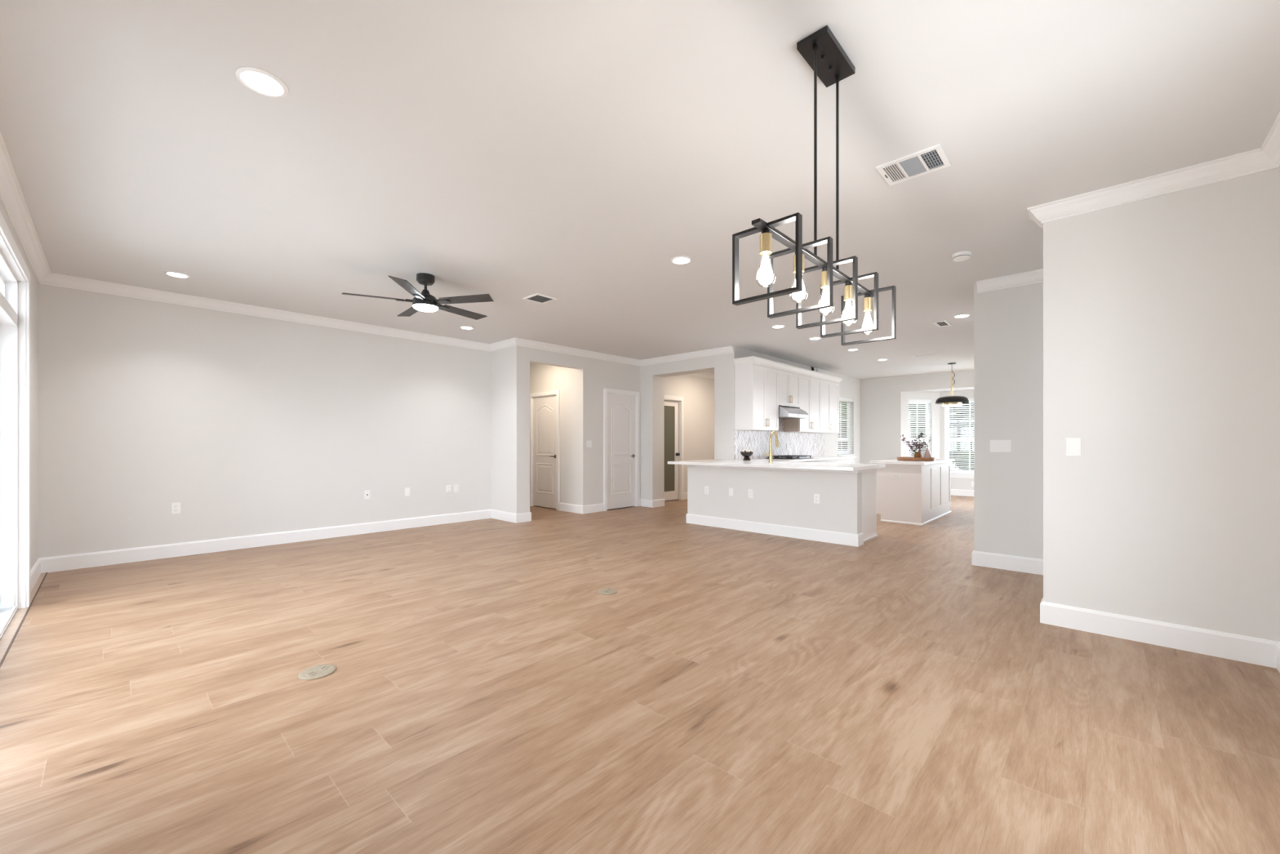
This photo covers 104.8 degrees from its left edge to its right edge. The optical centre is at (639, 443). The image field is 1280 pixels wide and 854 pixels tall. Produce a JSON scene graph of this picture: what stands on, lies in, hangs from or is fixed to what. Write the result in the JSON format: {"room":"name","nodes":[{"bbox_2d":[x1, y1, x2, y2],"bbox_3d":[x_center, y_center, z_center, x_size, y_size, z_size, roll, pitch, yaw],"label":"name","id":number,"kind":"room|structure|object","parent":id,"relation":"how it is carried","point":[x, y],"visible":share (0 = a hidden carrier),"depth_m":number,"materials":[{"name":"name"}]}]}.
{"room":"empty living room","nodes":[
{"label":"empty living room","id":0,"kind":"room"},
{"bbox_2d":[0,200,38,570],"bbox_3d":[-2.699,-0.184,1.784,8.060,2.740,0.160,0,0,43],"label":"wall","id":1,"kind":"structure","parent":0,"point":[33,282],"depth_m":4.22,"materials":[{"name":"beige paint"}]},
{"bbox_2d":[0,211,30,639],"bbox_3d":[-3.345,-0.042,2.425,3.320,2.455,0.203,0,0,43],"label":"window","id":2,"kind":"structure","parent":1,"relation":"in","point":[15,294],"depth_m":3.49,"materials":[{"name":"white paint"}]},
{"bbox_2d":[0,572,46,662],"bbox_3d":[-2.623,1.184,1.854,7.744,0.004,0.046,0,0,43],"label":"trim","id":3,"kind":"structure","parent":1,"relation":"attached to","point":[9,633],"depth_m":3.21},
{"bbox_2d":[0,572,47,666],"bbox_3d":[-2.604,1.185,1.874,7.744,0.003,0.008,0,0,43],"label":"trim","id":4,"kind":"structure","parent":1,"relation":"attached to","point":[28,609],"depth_m":3.21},
{"bbox_2d":[38,283,491,558],"bbox_3d":[-3.972,-0.184,6.213,0.150,2.740,4.570,0,0,43],"label":"wall","id":5,"kind":"structure","parent":0,"point":[253,424],"depth_m":5.50,"materials":[{"name":"beige paint"}]},
{"bbox_2d":[171,502,180,514],"bbox_3d":[-4.851,0.679,5.157,0.009,0.116,0.072,0,0,43],"label":"wall outlet","id":6,"kind":"object","parent":5,"relation":"attached to","point":[175,507],"visible":1,"depth_m":5.15,"materials":[{"name":"white plastic"}]},
{"bbox_2d":[30,509,531,591],"bbox_3d":[-3.355,1.116,5.808,1.305,0.140,4.821,0,0,43],"label":"baseboard","id":7,"kind":"structure","parent":5,"relation":"attached to","point":[71,562],"depth_m":5.55,"materials":[{"name":"white paint"}]},
{"bbox_2d":[364,489,370,499],"bbox_3d":[-3.591,0.678,6.498,0.017,0.116,0.072,0,0,43],"label":"cover plate blank","id":8,"kind":"object","parent":5,"relation":"attached to","point":[366,493],"visible":1,"depth_m":6.50,"materials":[{"name":"white plastic"}]},
{"bbox_2d":[404,487,409,496],"bbox_3d":[-3.244,0.678,6.877,0.007,0.116,0.072,0,0,43],"label":"cover plate blank","id":9,"kind":"object","parent":5,"relation":"attached to","point":[406,489],"visible":1,"depth_m":6.87,"materials":[{"name":"white plastic"}]},
{"bbox_2d":[446,484,451,493],"bbox_3d":[-2.835,0.678,7.313,0.009,0.116,0.072,0,0,43],"label":"wall outlet","id":10,"kind":"object","parent":5,"relation":"attached to","point":[448,486],"visible":1,"depth_m":7.31,"materials":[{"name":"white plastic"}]},
{"bbox_2d":[453,484,458,492],"bbox_3d":[-2.756,0.678,7.398,0.007,0.116,0.072,0,0,43],"label":"cover plate blank","id":11,"kind":"object","parent":5,"relation":"attached to","point":[455,486],"visible":1,"depth_m":7.40,"materials":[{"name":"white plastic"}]},
{"bbox_2d":[0,131,733,366],"bbox_3d":[-0.162,-1.504,4.498,7.760,0.100,7.270,0,0,43],"label":"trim","id":12,"kind":"structure","parent":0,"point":[12,200],"depth_m":5.28,"materials":[{"name":"white paint"}]},
{"bbox_2d":[491,345,529,513],"bbox_3d":[-2.759,-0.184,8.367,2.740,2.740,0.235,0,0,43],"label":"wall","id":13,"kind":"structure","parent":0,"point":[510,366],"depth_m":7.49,"materials":[{"name":"beige paint"}]},
{"bbox_2d":[529,362,578,504],"bbox_3d":[-1.961,-0.184,9.309,2.620,2.740,0.120,0,0,43],"label":"wall","id":14,"kind":"structure","parent":0,"point":[543,378],"depth_m":8.60,"materials":[{"name":"beige paint"}]},
{"bbox_2d":[529,390,559,510],"bbox_3d":[-1.727,0.124,9.058,0.912,2.124,0.164,0,0,43],"label":"door","id":15,"kind":"structure","parent":14,"relation":"in","point":[544,406],"depth_m":9.03,"materials":[{"name":"white paint"}]},
{"bbox_2d":[559,502,604,514],"bbox_3d":[-1.027,1.116,8.659,0.641,0.140,0.478,0,0,43],"label":"baseboard","id":16,"kind":"structure","parent":14,"relation":"attached to","point":[566,507],"depth_m":8.46,"materials":[{"name":"white paint"}]},
{"bbox_2d":[529,347,639,505],"bbox_3d":[-0.880,-0.184,8.459,0.120,2.740,2.465,0,0,43],"label":"wall","id":17,"kind":"structure","parent":0,"point":[595,375],"depth_m":8.44,"materials":[{"name":"beige paint"}]},
{"bbox_2d":[586,440,591,447],"bbox_3d":[-0.863,0.011,8.380,0.012,0.116,0.118,0,0,43],"label":"light switch","id":18,"kind":"object","parent":17,"relation":"attached to","point":[588,443],"visible":1,"depth_m":8.37,"materials":[{"name":"white plastic"}]},
{"bbox_2d":[603,387,639,511],"bbox_3d":[-0.358,0.112,8.984,0.164,2.149,0.903,0,0,43],"label":"door","id":19,"kind":"structure","parent":17,"relation":"in","point":[620,407],"depth_m":8.94,"materials":[{"name":"white paint"}]},
{"bbox_2d":[0,495,1279,853],"bbox_3d":[1.277,1.246,7.486,10.040,0.120,13.920,0,0,43],"label":"floor","id":20,"kind":"structure","parent":0,"point":[736,691],"depth_m":2.22,"materials":[{"name":"brown wood"}]},
{"bbox_2d":[297,664,336,679],"bbox_3d":[-1.667,1.179,2.550,0.164,0.013,0.164,0,0,18],"label":"floor outlet","id":21,"kind":"object","parent":20,"relation":"on","point":[316,672],"visible":1,"depth_m":2.53,"materials":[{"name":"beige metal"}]},
{"bbox_2d":[598,587,617,595],"bbox_3d":[-0.259,1.179,3.933,0.152,0.013,0.152,0,0,18],"label":"floor outlet","id":22,"kind":"object","parent":20,"relation":"on","point":[607,591],"visible":1,"depth_m":3.91,"materials":[{"name":"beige metal"}]},
{"bbox_2d":[814,459,835,462],"bbox_3d":[3.207,0.747,9.234,0.641,0.879,0.928,0,0,43],"label":"base cabinet","id":23,"kind":"object","parent":20,"relation":"on","point":[826,460],"visible":0.06,"depth_m":9.10,"materials":[{"name":"white paint"}]},
{"bbox_2d":[667,455,884,471],"bbox_3d":[3.005,0.286,8.085,2.665,0.040,4.765,0,0,43],"label":"countertop","id":24,"kind":"structure","parent":23,"relation":"on","point":[759,463],"depth_m":6.54,"materials":[{"name":"white stone"}]},
{"bbox_2d":[740,451,753,460],"bbox_3d":[1.660,0.200,7.668,0.202,0.132,0.202,0,0,43],"label":"footed bowl","id":25,"kind":"object","parent":24,"relation":"on","point":[746,455],"visible":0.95,"depth_m":7.61,"materials":[{"name":"black ceramic"}]},
{"bbox_2d":[764,431,778,462],"bbox_3d":[1.821,0.048,6.750,0.276,0.436,0.083,0,0,-37],"label":"kitchen faucet","id":26,"kind":"object","parent":24,"relation":"on","point":[770,455],"visible":1,"depth_m":6.69,"materials":[{"name":"gold metal"}]},
{"bbox_2d":[768,450,773,462],"bbox_3d":[1.777,0.183,6.703,0.060,0.165,0.060,0,0,43],"label":"faucet","id":27,"kind":"object","parent":26,"relation":"on","point":[770,455],"depth_m":6.68,"materials":[{"name":"gold metal"}]},
{"bbox_2d":[765,454,811,459],"bbox_3d":[2.613,0.241,8.605,0.523,0.050,0.760,0,0,43],"label":"gas cooktop","id":28,"kind":"object","parent":24,"relation":"in","point":[785,456],"visible":1,"depth_m":8.40,"materials":[{"name":"black metal"}]},
{"bbox_2d":[835,458,853,463],"bbox_3d":[3.839,0.747,9.910,0.641,0.879,0.918,0,0,43],"label":"base cabinet","id":29,"kind":"object","parent":20,"relation":"on","point":[840,460],"visible":0.1,"depth_m":9.74,"materials":[{"name":"white paint"}]},
{"bbox_2d":[862,468,878,542],"bbox_3d":[2.235,0.747,6.585,1.569,0.879,0.671,0,0,43],"label":"base cabinet","id":30,"kind":"object","parent":20,"relation":"on","point":[868,476],"visible":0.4,"depth_m":6.09,"materials":[{"name":"white paint"}]},
{"bbox_2d":[876,462,951,524],"bbox_3d":[4.503,0.749,8.051,0.641,0.874,1.917,0,0,43],"label":"kitchen island","id":31,"kind":"object","parent":20,"relation":"on","point":[922,495],"visible":0.81,"depth_m":7.43,"materials":[{"name":"white paint"}]},
{"bbox_2d":[892,473,900,478],"bbox_3d":[3.836,0.486,7.379,0.116,0.072,0.009,0,0,43],"label":"wall outlet","id":32,"kind":"object","parent":31,"relation":"attached to","point":[894,475],"visible":1,"depth_m":7.37,"materials":[{"name":"white plastic"}]},
{"bbox_2d":[870,458,954,464],"bbox_3d":[4.493,0.293,8.066,0.745,0.038,2.010,0,0,43],"label":"island countertop","id":33,"kind":"structure","parent":31,"relation":"on","point":[895,461],"depth_m":7.46,"materials":[{"name":"white stone"}]},
{"bbox_2d":[897,457,934,461],"bbox_3d":[4.395,0.249,7.870,0.530,0.050,0.530,0,0,43],"label":"serving tray","id":34,"kind":"object","parent":33,"relation":"on","point":[922,459],"visible":0.92,"depth_m":7.65,"materials":[{"name":"brown wood"}]},
{"bbox_2d":[914,452,920,457],"bbox_3d":[4.415,0.199,7.850,0.094,0.118,0.094,0,0,43],"label":"vase","id":35,"kind":"object","parent":34,"relation":"on","point":[917,455],"visible":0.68,"depth_m":7.81,"materials":[{"name":"ceramic"}]},
{"bbox_2d":[902,434,916,453],"bbox_3d":[4.273,0.051,7.869,0.270,0.391,0.109,0,0,-5],"label":"branch","id":36,"kind":"object","parent":35,"relation":"in","point":[903,440],"visible":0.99,"depth_m":7.85,"materials":[{"name":"purple plant"}]},
{"bbox_2d":[911,434,922,450],"bbox_3d":[4.386,0.052,7.801,0.158,0.387,0.141,0,0,43],"label":"branch","id":37,"kind":"object","parent":35,"relation":"in","point":[919,435],"visible":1,"depth_m":7.82,"materials":[{"name":"purple plant"}]},
{"bbox_2d":[915,441,928,452],"bbox_3d":[4.463,0.112,7.826,0.204,0.267,0.103,0,0,28],"label":"branch","id":38,"kind":"object","parent":35,"relation":"in","point":[922,445],"visible":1,"depth_m":7.82,"materials":[{"name":"purple plant"}]},
{"bbox_2d":[923,446,931,457],"bbox_3d":[4.570,0.155,7.850,0.132,0.205,0.132,0,0,43],"label":"cone tree","id":39,"kind":"object","parent":34,"relation":"on","point":[926,455],"visible":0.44,"depth_m":7.82,"materials":[{"name":"ceramic"}]},
{"bbox_2d":[0,0,1279,379],"bbox_3d":[1.277,-1.629,7.486,10.040,0.150,13.920,0,0,43],"label":"ceiling","id":40,"kind":"structure","parent":0,"point":[509,151],"depth_m":2.59,"materials":[{"name":"paint"}]},
{"bbox_2d":[164,271,190,278],"bbox_3d":[-4.261,-1.549,4.543,0.180,0.008,0.180,0,0,43],"label":"recessed light","id":41,"kind":"object","parent":40,"relation":"in","point":[176,274],"visible":1,"depth_m":4.53,"materials":[{"name":"white paint"}]},
{"bbox_2d":[235,66,288,97],"bbox_3d":[-1.625,-1.549,2.123,0.180,0.008,0.180,0,0,43],"label":"recessed light","id":42,"kind":"object","parent":40,"relation":"in","point":[260,81],"visible":1,"depth_m":2.11,"materials":[{"name":"white paint"}]},
{"bbox_2d":[342,272,493,319],"bbox_3d":[-1.991,-1.393,4.612,1.289,0.322,1.305,0,0,43],"label":"ceiling fan","id":43,"kind":"object","parent":40,"relation":"hanging from","point":[424,301],"visible":1,"depth_m":4.51,"materials":[{"name":"black metal"}]},
{"bbox_2d":[459,325,473,329],"bbox_3d":[-2.326,-1.549,6.629,0.180,0.008,0.180,0,0,43],"label":"recessed light","id":44,"kind":"object","parent":40,"relation":"in","point":[466,327],"visible":1,"depth_m":6.61,"materials":[{"name":"white paint"}]},
{"bbox_2d":[522,293,557,303],"bbox_3d":[-1.073,-1.549,5.291,0.260,0.009,0.260,0,0,43],"label":"ceiling vent","id":45,"kind":"object","parent":40,"relation":"in","point":[538,298],"visible":1,"depth_m":5.29,"materials":[{"name":"white metal"}]},
{"bbox_2d":[671,256,692,264],"bbox_3d":[0.350,-1.549,4.185,0.180,0.008,0.180,0,0,43],"label":"recessed light","id":46,"kind":"object","parent":40,"relation":"in","point":[677,260],"visible":1,"depth_m":4.17,"materials":[{"name":"white paint"}]},
{"bbox_2d":[771,324,785,328],"bbox_3d":[1.837,-1.549,6.559,0.180,0.008,0.180,0,0,43],"label":"recessed light","id":47,"kind":"object","parent":40,"relation":"in","point":[774,326],"visible":1,"depth_m":6.53,"materials":[{"name":"white paint"}]},
{"bbox_2d":[732,25,896,346],"bbox_3d":[0.739,-1.015,1.966,0.238,1.077,1.088,0,0,43],"label":"linear chandelier","id":48,"kind":"object","parent":40,"relation":"hanging from","point":[821,50],"visible":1,"depth_m":1.89,"materials":[{"name":"black metal"}]},
{"bbox_2d":[760,228,772,255],"bbox_3d":[0.412,-0.660,1.616,0.039,0.077,0.039,0,0,43],"label":"socket","id":49,"kind":"object","parent":48,"relation":"attached to","point":[766,237],"depth_m":1.60,"materials":[{"name":"gold metal"}]},
{"bbox_2d":[793,253,804,273],"bbox_3d":[0.577,-0.660,1.793,0.039,0.077,0.039,0,0,43],"label":"socket","id":50,"kind":"object","parent":48,"relation":"attached to","point":[802,253],"depth_m":1.78,"materials":[{"name":"gold metal"}]},
{"bbox_2d":[820,266,826,288],"bbox_3d":[0.742,-0.660,1.969,0.039,0.077,0.039,0,0,43],"label":"socket","id":51,"kind":"object","parent":48,"relation":"attached to","point":[824,273],"depth_m":1.96,"materials":[{"name":"gold metal"}]},
{"bbox_2d":[844,281,853,301],"bbox_3d":[0.907,-0.660,2.146,0.039,0.077,0.039,0,0,43],"label":"socket","id":52,"kind":"object","parent":48,"relation":"attached to","point":[848,288],"depth_m":2.13,"materials":[{"name":"gold metal"}]},
{"bbox_2d":[862,293,872,311],"bbox_3d":[1.072,-0.660,2.322,0.039,0.077,0.039,0,0,43],"label":"socket","id":53,"kind":"object","parent":48,"relation":"attached to","point":[868,300],"depth_m":2.31,"materials":[{"name":"gold metal"}]},
{"bbox_2d":[808,337,821,339],"bbox_3d":[2.590,-1.549,7.300,0.180,0.008,0.180,0,0,43],"label":"recessed light","id":54,"kind":"object","parent":40,"relation":"in","point":[811,338],"visible":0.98,"depth_m":7.28,"materials":[{"name":"white paint"}]},
{"bbox_2d":[875,143,951,186],"bbox_3d":[1.528,-1.547,2.758,0.316,0.012,0.256,0,0,43],"label":"ceiling vent","id":55,"kind":"object","parent":40,"relation":"in","point":[933,158],"visible":1,"depth_m":2.75,"materials":[{"name":"white metal"}]},
{"bbox_2d":[911,352,938,356],"bbox_3d":[4.992,-1.549,8.640,0.380,0.009,0.150,0,0,43],"label":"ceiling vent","id":56,"kind":"object","parent":40,"relation":"in","point":[931,353],"visible":1,"depth_m":8.62,"materials":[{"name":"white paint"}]},
{"bbox_2d":[933,320,951,327],"bbox_3d":[3.921,-1.549,6.396,0.150,0.009,0.330,0,0,43],"label":"ceiling vent","id":57,"kind":"object","parent":40,"relation":"in","point":[940,323],"visible":1,"depth_m":6.40,"materials":[{"name":"white metal"}]},
{"bbox_2d":[935,362,968,406],"bbox_3d":[6.058,-1.139,9.581,0.560,0.829,0.560,0,0,43],"label":"dome pendant","id":58,"kind":"object","parent":40,"relation":"hanging from","point":[948,401],"visible":1,"depth_m":9.45,"materials":[{"name":"black metal"}]},
{"bbox_2d":[942,404,961,406],"bbox_3d":[6.058,-0.739,9.581,0.324,0.030,0.324,0,0,43],"label":"diffuser","id":59,"kind":"object","parent":58,"relation":"attached to","point":[943,405],"depth_m":9.49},
{"bbox_2d":[951,250,971,262],"bbox_3d":[2.642,-1.530,4.053,0.136,0.048,0.136,0,0,43],"label":"smoke detector","id":60,"kind":"object","parent":40,"relation":"attached to","point":[962,255],"visible":1,"depth_m":4.01,"materials":[{"name":"white plastic"}]},
{"bbox_2d":[953,313,970,318],"bbox_3d":[3.923,-1.549,6.012,0.180,0.008,0.180,0,0,43],"label":"recessed light","id":61,"kind":"object","parent":40,"relation":"in","point":[965,315],"visible":1,"depth_m":6.00,"materials":[{"name":"white paint"}]},
{"bbox_2d":[664,374,714,493],"bbox_3d":[1.018,-0.184,10.576,0.120,2.740,2.560,0,0,43],"label":"wall","id":62,"kind":"structure","parent":0,"point":[698,393],"depth_m":10.70,"materials":[{"name":"beige paint"}]},
{"bbox_2d":[664,395,684,501],"bbox_3d":[0.546,0.108,10.052,0.144,2.156,0.952,0,0,43],"label":"door","id":63,"kind":"structure","parent":62,"relation":"in","point":[673,405],"depth_m":10.23,"materials":[{"name":"white paint"}]},
{"bbox_2d":[686,372,714,378],"bbox_3d":[1.785,-1.504,9.859,1.980,0.100,2.560,0,0,43],"label":"ceiling","id":64,"kind":"structure","parent":62,"relation":"attached to","point":[705,375],"depth_m":10.85,"materials":[{"name":"white paint"}]},
{"bbox_2d":[640,346,745,499],"bbox_3d":[0.820,-0.184,8.783,2.200,2.740,0.330,0,0,43],"label":"wall","id":65,"kind":"structure","parent":0,"point":[652,376],"depth_m":9.12,"materials":[{"name":"beige paint"}]},
{"bbox_2d":[639,498,664,507],"bbox_3d":[0.226,1.116,9.314,0.326,0.140,0.365,0,0,43],"label":"baseboard","id":66,"kind":"structure","parent":65,"relation":"attached to","point":[642,502],"depth_m":9.20,"materials":[{"name":"white paint"}]},
{"bbox_2d":[687,466,862,533],"bbox_3d":[1.655,0.746,6.564,2.450,0.880,0.150,0,0,43],"label":"wall","id":67,"kind":"structure","parent":0,"point":[780,497],"depth_m":6.32,"materials":[{"name":"beige paint"}]},
{"bbox_2d":[704,485,708,493],"bbox_3d":[0.960,0.674,7.105,0.072,0.116,0.009,0,0,43],"label":"wall outlet","id":68,"kind":"object","parent":67,"relation":"attached to","point":[706,487],"visible":1,"depth_m":7.10,"materials":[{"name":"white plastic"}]},
{"bbox_2d":[728,487,733,496],"bbox_3d":[1.261,0.674,6.825,0.072,0.116,0.007,0,0,43],"label":"cover plate blank","id":69,"kind":"object","parent":67,"relation":"attached to","point":[731,489],"visible":1,"depth_m":6.82,"materials":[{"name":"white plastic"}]},
{"bbox_2d":[748,488,753,497],"bbox_3d":[1.485,0.674,6.614,0.072,0.116,0.009,0,0,43],"label":"wall outlet","id":70,"kind":"object","parent":67,"relation":"attached to","point":[750,491],"visible":1,"depth_m":6.61,"materials":[{"name":"white plastic"}]},
{"bbox_2d":[685,464,862,472],"bbox_3d":[1.649,0.324,6.559,2.482,0.035,0.166,0,0,43],"label":"trim","id":71,"kind":"structure","parent":67,"relation":"attached to","point":[799,469],"depth_m":6.30,"materials":[{"name":"white paint"}]},
{"bbox_2d":[685,513,863,546],"bbox_3d":[1.653,1.116,6.563,2.482,0.140,0.178,0,0,43],"label":"baseboard","id":72,"kind":"structure","parent":67,"relation":"attached to","point":[823,535],"depth_m":6.30,"materials":[{"name":"white paint"}]},
{"bbox_2d":[813,493,819,503],"bbox_3d":[2.147,0.674,5.995,0.072,0.116,0.009,0,0,43],"label":"wall outlet","id":73,"kind":"object","parent":67,"relation":"attached to","point":[816,496],"visible":1,"depth_m":5.99,"materials":[{"name":"white plastic"}]},
{"bbox_2d":[733,349,859,463],"bbox_3d":[3.390,-0.184,10.016,0.150,2.740,5.638,0,0,43],"label":"wall","id":74,"kind":"structure","parent":0,"point":[799,443],"depth_m":9.71,"materials":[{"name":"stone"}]},
{"bbox_2d":[735,364,778,431],"bbox_3d":[1.947,-0.726,8.112,0.360,1.027,0.838,0,0,43],"label":"upper cabinet","id":75,"kind":"object","parent":74,"relation":"attached to","point":[757,387],"visible":1,"depth_m":7.89,"materials":[{"name":"white paint"}]},
{"bbox_2d":[733,355,843,383],"bbox_3d":[2.855,-1.295,9.072,0.376,0.112,3.586,0,0,43],"label":"trim","id":76,"kind":"structure","parent":74,"relation":"attached to","point":[755,360],"depth_m":8.42,"materials":[{"name":"white paint"}]},
{"bbox_2d":[778,369,799,407],"bbox_3d":[2.508,-0.942,8.713,0.360,0.595,0.803,0,0,43],"label":"upper cabinet","id":77,"kind":"object","parent":74,"relation":"attached to","point":[788,382],"visible":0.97,"depth_m":8.60,"materials":[{"name":"white paint"}]},
{"bbox_2d":[778,405,808,419],"bbox_3d":[2.560,-0.541,8.654,0.494,0.202,0.770,0,0,43],"label":"range hood","id":78,"kind":"object","parent":74,"relation":"attached to","point":[784,412],"visible":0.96,"depth_m":8.45,"materials":[{"name":"metal"}]},
{"bbox_2d":[783,374,821,432],"bbox_3d":[3.097,-0.726,9.342,0.360,1.027,0.920,0,0,43],"label":"upper cabinet","id":79,"kind":"object","parent":74,"relation":"attached to","point":[810,387],"visible":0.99,"depth_m":9.20,"materials":[{"name":"white paint"}]},
{"bbox_2d":[820,379,839,433],"bbox_3d":[3.725,-0.726,10.014,0.360,1.027,0.915,0,0,43],"label":"upper cabinet","id":80,"kind":"object","parent":74,"relation":"attached to","point":[829,390],"visible":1,"depth_m":9.89,"materials":[{"name":"white paint"}]},
{"bbox_2d":[837,400,855,456],"bbox_3d":[4.716,-0.356,11.423,0.165,1.394,1.010,0,0,43],"label":"window","id":81,"kind":"structure","parent":74,"relation":"in","point":[843,402],"depth_m":11.61,"materials":[{"name":"white plastic"}]},
{"bbox_2d":[838,396,853,453],"bbox_3d":[4.732,-0.405,11.409,0.064,1.294,0.934,0,0,43],"label":"window blind","id":82,"kind":"object","parent":81,"relation":"attached to","point":[840,397],"visible":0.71,"depth_m":11.43,"materials":[{"name":"white plastic"}]},
{"bbox_2d":[859,369,973,463],"bbox_3d":[6.592,-0.184,10.963,3.535,2.740,0.120,0,0,43],"label":"wall","id":83,"kind":"structure","parent":0,"point":[880,398],"depth_m":11.60,"materials":[{"name":"beige paint"}]},
{"bbox_2d":[951,488,973,496],"bbox_3d":[6.032,1.116,10.990,3.959,0.140,1.792,0,0,11],"label":"baseboard","id":84,"kind":"structure","parent":83,"relation":"attached to","point":[953,491],"depth_m":11.11,"materials":[{"name":"white paint"}]},
{"bbox_2d":[901,391,939,458],"bbox_3d":[6.488,-0.003,11.491,0.919,2.378,0.140,0,0,-2],"label":"wall","id":85,"kind":"structure","parent":0,"point":[905,396],"depth_m":11.43,"materials":[{"name":"beige paint"}]},
{"bbox_2d":[908,402,929,456],"bbox_3d":[6.489,-0.116,11.479,0.610,1.794,0.165,0,0,-2],"label":"window","id":86,"kind":"structure","parent":85,"relation":"in","point":[908,402],"depth_m":11.53,"materials":[{"name":"white plastic"}]},
{"bbox_2d":[908,399,931,457],"bbox_3d":[6.489,-0.165,11.457,0.534,1.694,0.064,0,0,-2],"label":"window blind","id":87,"kind":"object","parent":86,"relation":"attached to","point":[910,401],"visible":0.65,"depth_m":11.45,"materials":[{"name":"white plastic"}]},
{"bbox_2d":[911,387,973,391],"bbox_3d":[7.228,-1.373,10.950,2.800,0.362,0.730,0,0,43],"label":"ceiling","id":88,"kind":"structure","parent":0,"point":[962,388],"depth_m":11.01,"materials":[{"name":"paint"}]},
{"bbox_2d":[939,389,973,489],"bbox_3d":[7.412,-0.003,11.100,1.135,2.378,0.140,0,0,43],"label":"wall","id":89,"kind":"structure","parent":0,"point":[962,483],"depth_m":11.27,"materials":[{"name":"beige paint"}]},
{"bbox_2d":[945,400,973,478],"bbox_3d":[7.404,-0.116,11.091,0.995,1.794,0.165,0,0,43],"label":"window","id":90,"kind":"structure","parent":89,"relation":"in","point":[953,475],"depth_m":11.22,"materials":[{"name":"white plastic"}]},
{"bbox_2d":[945,397,973,473],"bbox_3d":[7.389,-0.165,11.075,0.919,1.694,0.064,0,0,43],"label":"window blind","id":91,"kind":"object","parent":90,"relation":"attached to","point":[970,399],"visible":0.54,"depth_m":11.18,"materials":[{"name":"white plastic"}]},
{"bbox_2d":[973,282,1043,559],"bbox_3d":[3.939,-0.184,4.260,1.745,2.740,0.135,0,0,43],"label":"wall","id":92,"kind":"structure","parent":0,"point":[1008,322],"depth_m":4.62,"materials":[{"name":"beige paint"}]},
{"bbox_2d":[990,440,1011,452],"bbox_3d":[3.405,0.026,4.659,0.164,0.116,0.012,0,0,43],"label":"light switch","id":93,"kind":"object","parent":92,"relation":"attached to","point":[996,446],"visible":1,"depth_m":4.66,"materials":[{"name":"white plastic"}]},
{"bbox_2d":[972,550,1043,574],"bbox_3d":[3.928,1.116,4.260,1.761,0.140,0.151,0,0,43],"label":"baseboard","id":94,"kind":"structure","parent":92,"relation":"attached to","point":[1005,562],"depth_m":4.61,"materials":[{"name":"white paint"}]},
{"bbox_2d":[976,268,1043,293],"bbox_3d":[3.878,-1.504,4.172,1.715,0.100,0.078,0,0,43],"label":"trim","id":95,"kind":"structure","parent":92,"relation":"attached to","point":[1033,277],"depth_m":4.58,"materials":[{"name":"white paint"}]},
{"bbox_2d":[1043,167,1279,641],"bbox_3d":[3.121,-0.184,2.928,1.120,2.740,0.130,0,0,43],"label":"wall","id":96,"kind":"structure","parent":0,"point":[1162,313],"depth_m":2.87,"materials":[{"name":"beige paint"}]},
{"bbox_2d":[1066,437,1080,456],"bbox_3d":[2.773,0.024,3.156,0.072,0.116,0.012,0,0,43],"label":"light switch","id":97,"kind":"object","parent":96,"relation":"attached to","point":[1073,445],"visible":1,"depth_m":3.15,"materials":[{"name":"white plastic"}]},
{"bbox_2d":[1026,112,1279,229],"bbox_3d":[1.445,-1.504,1.302,1.048,0.100,4.795,0,0,43],"label":"trim","id":98,"kind":"structure","parent":96,"relation":"attached to","point":[1266,157],"depth_m":2.85,"materials":[{"name":"white paint"}]},
{"bbox_2d":[1040,597,1279,672],"bbox_3d":[3.042,1.116,2.759,0.600,0.140,1.307,0,0,-10],"label":"baseboard","id":99,"kind":"structure","parent":96,"relation":"attached to","point":[1256,651],"depth_m":2.87,"materials":[{"name":"white paint"}]},
{"label":"outside","id":100,"kind":"structure","parent":0,"visible":0},
{"bbox_3d":[2.961,1.426,31.739,40.970,0.200,15.590,0,0,43],"label":"lawn","id":101,"kind":"structure","parent":100,"visible":0},
{"bbox_2d":[908,409,925,456],"bbox_3d":[9.092,-0.230,16.907,2.424,3.128,2.576,0,0,-22],"label":"leafy tree","id":102,"kind":"object","parent":101,"relation":"on","point":[924,410],"visible":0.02,"depth_m":16.27,"materials":[{"name":"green plant"}]},
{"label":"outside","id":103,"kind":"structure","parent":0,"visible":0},
{"bbox_3d":[19.046,1.426,48.940,40.970,0.200,22.490,0,0,43],"label":"verge","id":104,"kind":"object","parent":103,"visible":0},
{"bbox_2d":[908,404,951,433],"bbox_3d":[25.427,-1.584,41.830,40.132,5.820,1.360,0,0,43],"label":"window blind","id":105,"kind":"object","parent":104,"relation":"on","point":[908,404],"visible":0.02,"depth_m":42.52,"materials":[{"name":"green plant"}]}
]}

